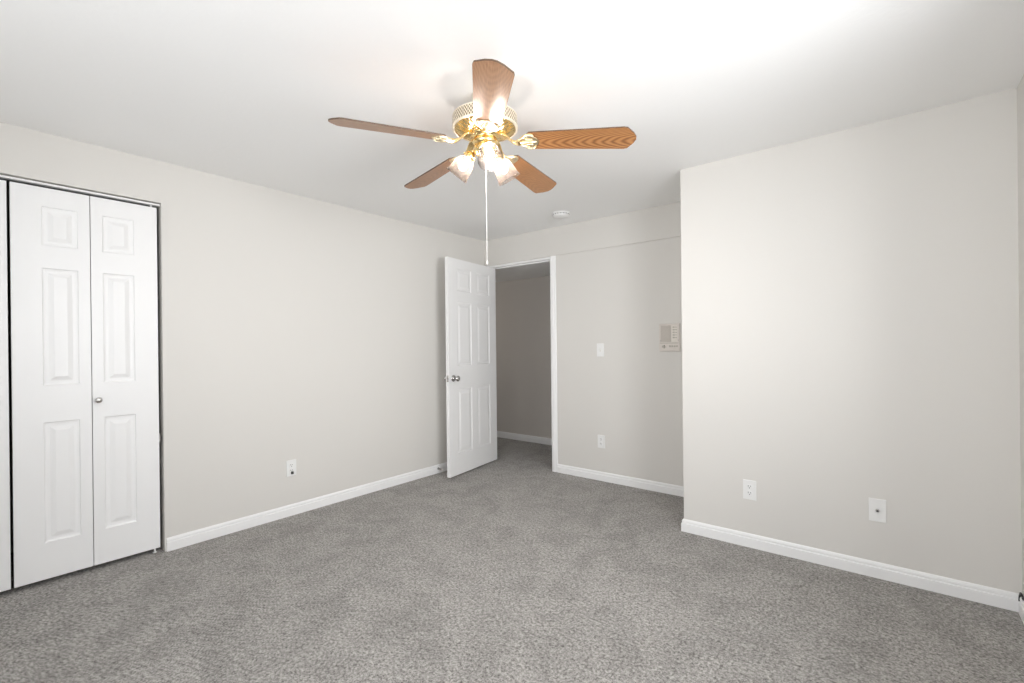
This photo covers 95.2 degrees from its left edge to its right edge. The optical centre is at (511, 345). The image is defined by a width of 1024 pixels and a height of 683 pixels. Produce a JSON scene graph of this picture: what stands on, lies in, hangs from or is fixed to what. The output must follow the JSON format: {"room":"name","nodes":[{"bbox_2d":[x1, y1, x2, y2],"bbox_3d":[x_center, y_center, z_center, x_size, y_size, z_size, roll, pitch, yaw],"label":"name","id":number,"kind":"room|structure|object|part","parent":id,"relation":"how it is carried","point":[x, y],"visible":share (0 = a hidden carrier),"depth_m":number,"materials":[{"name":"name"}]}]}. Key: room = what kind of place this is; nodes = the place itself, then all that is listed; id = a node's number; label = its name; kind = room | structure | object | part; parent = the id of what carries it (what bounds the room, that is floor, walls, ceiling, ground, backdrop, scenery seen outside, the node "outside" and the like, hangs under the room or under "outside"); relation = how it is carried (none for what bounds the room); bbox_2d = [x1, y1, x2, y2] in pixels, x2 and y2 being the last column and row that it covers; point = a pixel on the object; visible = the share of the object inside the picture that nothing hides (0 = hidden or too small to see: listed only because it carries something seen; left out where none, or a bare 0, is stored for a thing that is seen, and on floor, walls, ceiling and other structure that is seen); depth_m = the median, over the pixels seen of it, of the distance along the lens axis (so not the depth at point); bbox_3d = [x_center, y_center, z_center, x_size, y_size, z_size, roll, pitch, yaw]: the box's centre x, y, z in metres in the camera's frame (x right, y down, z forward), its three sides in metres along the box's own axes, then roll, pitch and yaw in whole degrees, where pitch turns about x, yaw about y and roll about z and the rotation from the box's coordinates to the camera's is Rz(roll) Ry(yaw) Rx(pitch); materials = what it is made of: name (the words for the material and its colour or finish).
{"room":"empty bedroom","nodes":[
{"label":"empty bedroom","id":0,"kind":"room"},
{"bbox_2d":[0,179,154,553],"bbox_3d":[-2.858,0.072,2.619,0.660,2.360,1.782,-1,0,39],"label":"door frame","id":1,"kind":"structure","parent":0,"point":[7,181],"depth_m":2.83,"materials":[{"name":"grey wood"}]},
{"bbox_2d":[0,122,484,551],"bbox_3d":[-1.765,0.060,3.346,0.120,2.360,4.809,-1,0,39],"label":"wall","id":2,"kind":"structure","parent":0,"point":[312,332],"depth_m":3.34,"materials":[{"name":"white paint"}]},
{"bbox_2d":[0,175,159,206],"bbox_3d":[-2.544,-0.848,2.355,0.034,0.010,1.258,-1,0,39],"label":"closet track","id":3,"kind":"object","parent":2,"relation":"attached to","point":[1,176],"visible":1,"depth_m":2.54,"materials":[{"name":"white aluminum metal"}]},
{"bbox_2d":[0,180,10,591],"bbox_3d":[-2.719,0.204,2.107,0.064,2.094,0.612,-1,0,39],"label":"door","id":4,"kind":"structure","parent":3,"relation":"hanging from","point":[5,558],"depth_m":2.33,"materials":[{"name":"white paint"}]},
{"bbox_2d":[9,182,159,587],"bbox_3d":[-2.325,0.200,2.592,0.064,2.094,0.612,-1,0,39],"label":"door","id":5,"kind":"structure","parent":3,"relation":"hanging from","point":[84,297],"depth_m":2.56,"materials":[{"name":"white paint"}]},
{"bbox_3d":[-2.299,0.301,2.599,0.034,0.033,0.033,-1,0,39],"label":"knob","id":6,"kind":"part","parent":5,"relation":"part of","materials":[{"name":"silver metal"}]},
{"bbox_2d":[286,459,295,476],"bbox_3d":[-1.607,0.892,3.414,0.026,0.116,0.072,-1,0,39],"label":"wall outlet","id":7,"kind":"object","parent":2,"relation":"attached to","point":[290,464],"visible":1,"depth_m":3.41,"materials":[{"name":"white plastic"}]},
{"bbox_2d":[166,462,446,551],"bbox_3d":[-1.175,1.193,3.953,0.014,0.080,2.898,-1,0,39],"label":"baseboard","id":8,"kind":"structure","parent":2,"relation":"attached to","point":[207,533],"depth_m":3.40,"materials":[{"name":"white paint"}]},
{"bbox_2d":[0,0,1023,240],"bbox_3d":[-0.231,-1.185,2.088,4.107,0.100,4.809,-1,0,39],"label":"ceiling","id":9,"kind":"structure","parent":0,"point":[248,91],"depth_m":2.00,"materials":[{"name":"white paint"}]},
{"bbox_2d":[328,59,635,264],"bbox_3d":[-0.123,-0.752,2.157,1.250,0.768,1.250,-1,0,39],"label":"ceiling fan","id":10,"kind":"object","parent":9,"relation":"hanging from","point":[486,121],"visible":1,"depth_m":2.02,"materials":[{"name":"brown wood"}]},
{"bbox_3d":[-0.513,-0.900,1.942,0.467,0.006,0.140,-2,14,-24],"label":"blade","id":11,"kind":"part","parent":10,"relation":"part of","materials":[{"name":"brown wood"}]},
{"bbox_3d":[-0.406,-0.894,2.434,0.140,0.006,0.467,-18,8,-41],"label":"blade","id":12,"kind":"part","parent":10,"relation":"part of","materials":[{"name":"brown wood"}]},
{"bbox_3d":[-0.236,-0.817,2.152,0.134,0.138,0.114,-1,0,18],"label":"lamp shade","id":13,"kind":"part","parent":10,"relation":"part of","materials":[{"name":"white glass"}]},
{"bbox_3d":[-0.227,-0.921,2.068,0.099,0.050,0.052,-1,0,-24],"label":"bracket arm","id":14,"kind":"part","parent":10,"relation":"part of","materials":[{"name":"gold metal"}]},
{"bbox_2d":[463,151,474,161],"bbox_3d":[-0.193,-0.866,2.138,0.055,0.052,0.065,-1,0,18],"label":"socket","id":15,"kind":"object","parent":10,"relation":"attached to","point":[468,156],"depth_m":2.11,"materials":[{"name":"gold metal"}]},
{"bbox_3d":[-0.198,-0.922,2.201,0.052,0.050,0.099,-1,0,-42],"label":"bracket arm","id":16,"kind":"part","parent":10,"relation":"part of","materials":[{"name":"gold metal"}]},
{"bbox_3d":[-0.122,-0.963,2.115,0.276,0.029,0.276,-1,0,39],"label":"motor","id":17,"kind":"part","parent":10,"relation":"part of","materials":[{"name":"gold metal"}]},
{"bbox_3d":[-0.115,-0.610,2.115,0.008,0.482,0.008,-1,0,39],"label":"pull cord","id":18,"kind":"part","parent":10,"relation":"part of","materials":[{"name":"white fabric"}]},
{"bbox_3d":[-0.099,-0.838,2.015,0.036,0.058,0.053,-1,0,-12],"label":"bulb","id":19,"kind":"part","parent":10,"relation":"part of","materials":[{"name":"white glass"}]},
{"bbox_3d":[-0.095,-0.818,1.996,0.114,0.138,0.134,-1,0,-12],"label":"lamp shade","id":20,"kind":"part","parent":10,"relation":"part of","materials":[{"name":"white glass"}]},
{"bbox_3d":[-0.078,-0.899,1.688,0.140,0.006,0.467,12,1,-6],"label":"blade","id":21,"kind":"part","parent":10,"relation":"part of","materials":[{"name":"brown wood"}]},
{"bbox_3d":[-0.063,-0.923,2.214,0.052,0.050,0.099,-1,0,30],"label":"bracket arm","id":22,"kind":"part","parent":10,"relation":"part of","materials":[{"name":"gold metal"}]},
{"bbox_3d":[-0.029,-0.819,2.196,0.134,0.138,0.114,-1,0,-42],"label":"lamp shade","id":23,"kind":"part","parent":10,"relation":"part of","materials":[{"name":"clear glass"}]},
{"bbox_3d":[-0.008,-0.924,2.090,0.099,0.050,0.052,-1,0,12],"label":"bracket arm","id":24,"kind":"part","parent":10,"relation":"part of","materials":[{"name":"gold metal"}]},
{"bbox_3d":[0.094,-0.903,2.485,0.140,0.006,0.467,-15,-10,29],"label":"blade","id":25,"kind":"part","parent":10,"relation":"part of","materials":[{"name":"brown wood"}]},
{"bbox_3d":[0.297,-0.896,2.024,0.467,0.006,0.140,4,-12,12],"label":"blade","id":26,"kind":"part","parent":10,"relation":"part of","materials":[{"name":"brown wood"}]},
{"bbox_2d":[552,210,569,218],"bbox_3d":[0.422,-1.123,4.021,0.152,0.042,0.152,-1,0,39],"label":"smoke detector","id":27,"kind":"object","parent":9,"relation":"attached to","point":[561,214],"visible":1,"depth_m":3.97,"materials":[{"name":"white plastic"}]},
{"bbox_2d":[0,437,1023,682],"bbox_3d":[-0.433,1.276,2.904,5.487,0.100,5.785,-1,0,39],"label":"floor","id":28,"kind":"structure","parent":0,"point":[510,568],"depth_m":2.17,"materials":[{"name":"carpet"}]},
{"bbox_2d":[495,262,549,281],"bbox_3d":[0.613,-0.912,5.035,4.457,0.100,0.886,-1,0,39],"label":"ceiling","id":29,"kind":"structure","parent":0,"point":[541,269],"depth_m":5.45,"materials":[{"name":"white paint"}]},
{"bbox_2d":[492,236,683,485],"bbox_3d":[0.585,0.026,5.086,4.577,2.375,1.096,-1,0,39],"label":"wall","id":30,"kind":"structure","parent":0,"point":[617,297],"depth_m":4.20,"materials":[{"name":"white paint"}]},
{"bbox_2d":[444,257,496,477],"bbox_3d":[-0.387,0.193,4.642,0.168,2.030,0.825,-1,0,31],"label":"door","id":31,"kind":"structure","parent":30,"relation":"in","point":[470,301],"depth_m":4.58,"materials":[{"name":"white paint"}]},
{"bbox_3d":[-0.516,0.301,4.324,0.066,0.062,0.062,-1,0,31],"label":"knob","id":32,"kind":"part","parent":31,"relation":"part of","materials":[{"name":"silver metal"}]},
{"bbox_2d":[489,256,557,471],"bbox_3d":[0.118,0.176,4.811,0.875,2.085,0.107,-1,0,39],"label":"door frame","id":33,"kind":"structure","parent":30,"relation":"attached to","point":[552,258],"depth_m":4.51,"materials":[{"name":"white paint"}]},
{"bbox_2d":[497,431,551,444],"bbox_3d":[0.871,1.170,5.407,4.357,0.080,0.014,-1,0,39],"label":"baseboard","id":34,"kind":"structure","parent":30,"relation":"attached to","point":[542,440],"depth_m":5.97,"materials":[{"name":"white paint"}]},
{"bbox_2d":[485,202,680,265],"bbox_3d":[0.621,-1.009,4.333,2.357,0.275,0.012,-1,0,39],"label":"wall band","id":35,"kind":"object","parent":30,"relation":"attached to","point":[664,221],"visible":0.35,"depth_m":4.25,"materials":[{"name":"white paint"}]},
{"bbox_2d":[597,343,603,356],"bbox_3d":[0.791,0.036,4.201,0.070,0.117,0.019,-1,0,39],"label":"light switch","id":36,"kind":"object","parent":30,"relation":"attached to","point":[600,347],"visible":1,"depth_m":4.20,"materials":[{"name":"white plastic"}]},
{"bbox_2d":[598,435,604,447],"bbox_3d":[0.803,0.860,4.205,0.072,0.116,0.009,-1,0,39],"label":"wall outlet","id":37,"kind":"object","parent":30,"relation":"attached to","point":[601,438],"visible":1,"depth_m":4.20,"materials":[{"name":"white plastic"}]},
{"bbox_2d":[659,323,679,350],"bbox_3d":[1.278,-0.069,3.799,0.170,0.224,0.028,-1,0,39],"label":"intercom","id":38,"kind":"object","parent":30,"relation":"attached to","point":[669,334],"visible":1,"depth_m":3.79,"materials":[{"name":"white plastic"}]},
{"bbox_2d":[661,325,670,341],"bbox_3d":[1.253,-0.100,3.814,0.082,0.133,0.004,-1,0,39],"label":"speaker grille","id":39,"kind":"object","parent":38,"relation":"attached to","point":[665,329],"depth_m":3.81,"materials":[{"name":"white plastic"}]},
{"bbox_2d":[680,88,1021,592],"bbox_3d":[1.964,0.021,2.812,1.630,2.360,0.695,-1,0,39],"label":"wall","id":40,"kind":"structure","parent":0,"point":[850,297],"depth_m":2.45,"materials":[{"name":"white paint"}]},
{"bbox_2d":[743,479,755,500],"bbox_3d":[1.425,0.864,2.805,0.072,0.116,0.009,-1,0,39],"label":"wall outlet","id":41,"kind":"object","parent":40,"relation":"attached to","point":[749,486],"visible":1,"depth_m":2.80,"materials":[{"name":"white plastic"}]},
{"bbox_2d":[557,464,1018,611],"bbox_3d":[1.364,1.167,3.302,2.948,0.080,0.709,-1,0,39],"label":"baseboard","id":42,"kind":"structure","parent":40,"relation":"attached to","point":[1008,600],"depth_m":2.56,"materials":[{"name":"white paint"}]},
{"bbox_2d":[869,498,885,522],"bbox_3d":[1.892,0.852,2.420,0.072,0.118,0.018,-1,0,39],"label":"cable jack","id":43,"kind":"object","parent":40,"relation":"attached to","point":[877,507],"visible":1,"depth_m":2.42,"materials":[{"name":"white plastic"}]},
{"bbox_2d":[1017,75,1023,595],"bbox_3d":[1.073,0.032,0.516,0.120,2.360,3.994,-1,0,39],"label":"wall","id":44,"kind":"structure","parent":0,"point":[1020,89],"depth_m":2.07,"materials":[{"name":"white paint"}]},
{"bbox_2d":[1018,597,1023,623],"bbox_3d":[1.063,1.173,0.597,0.014,0.080,3.850,-1,0,39],"label":"baseboard","id":45,"kind":"structure","parent":44,"relation":"attached to","point":[1021,602],"depth_m":2.05,"materials":[{"name":"white paint"}]},
{"bbox_2d":[1018,592,1023,601],"bbox_3d":[2.268,1.151,2.079,0.011,0.096,0.067,-1,0,36],"label":"cable","id":46,"kind":"object","parent":45,"relation":"attached to","point":[1020,593],"visible":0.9,"depth_m":2.09,"materials":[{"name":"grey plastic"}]}
]}

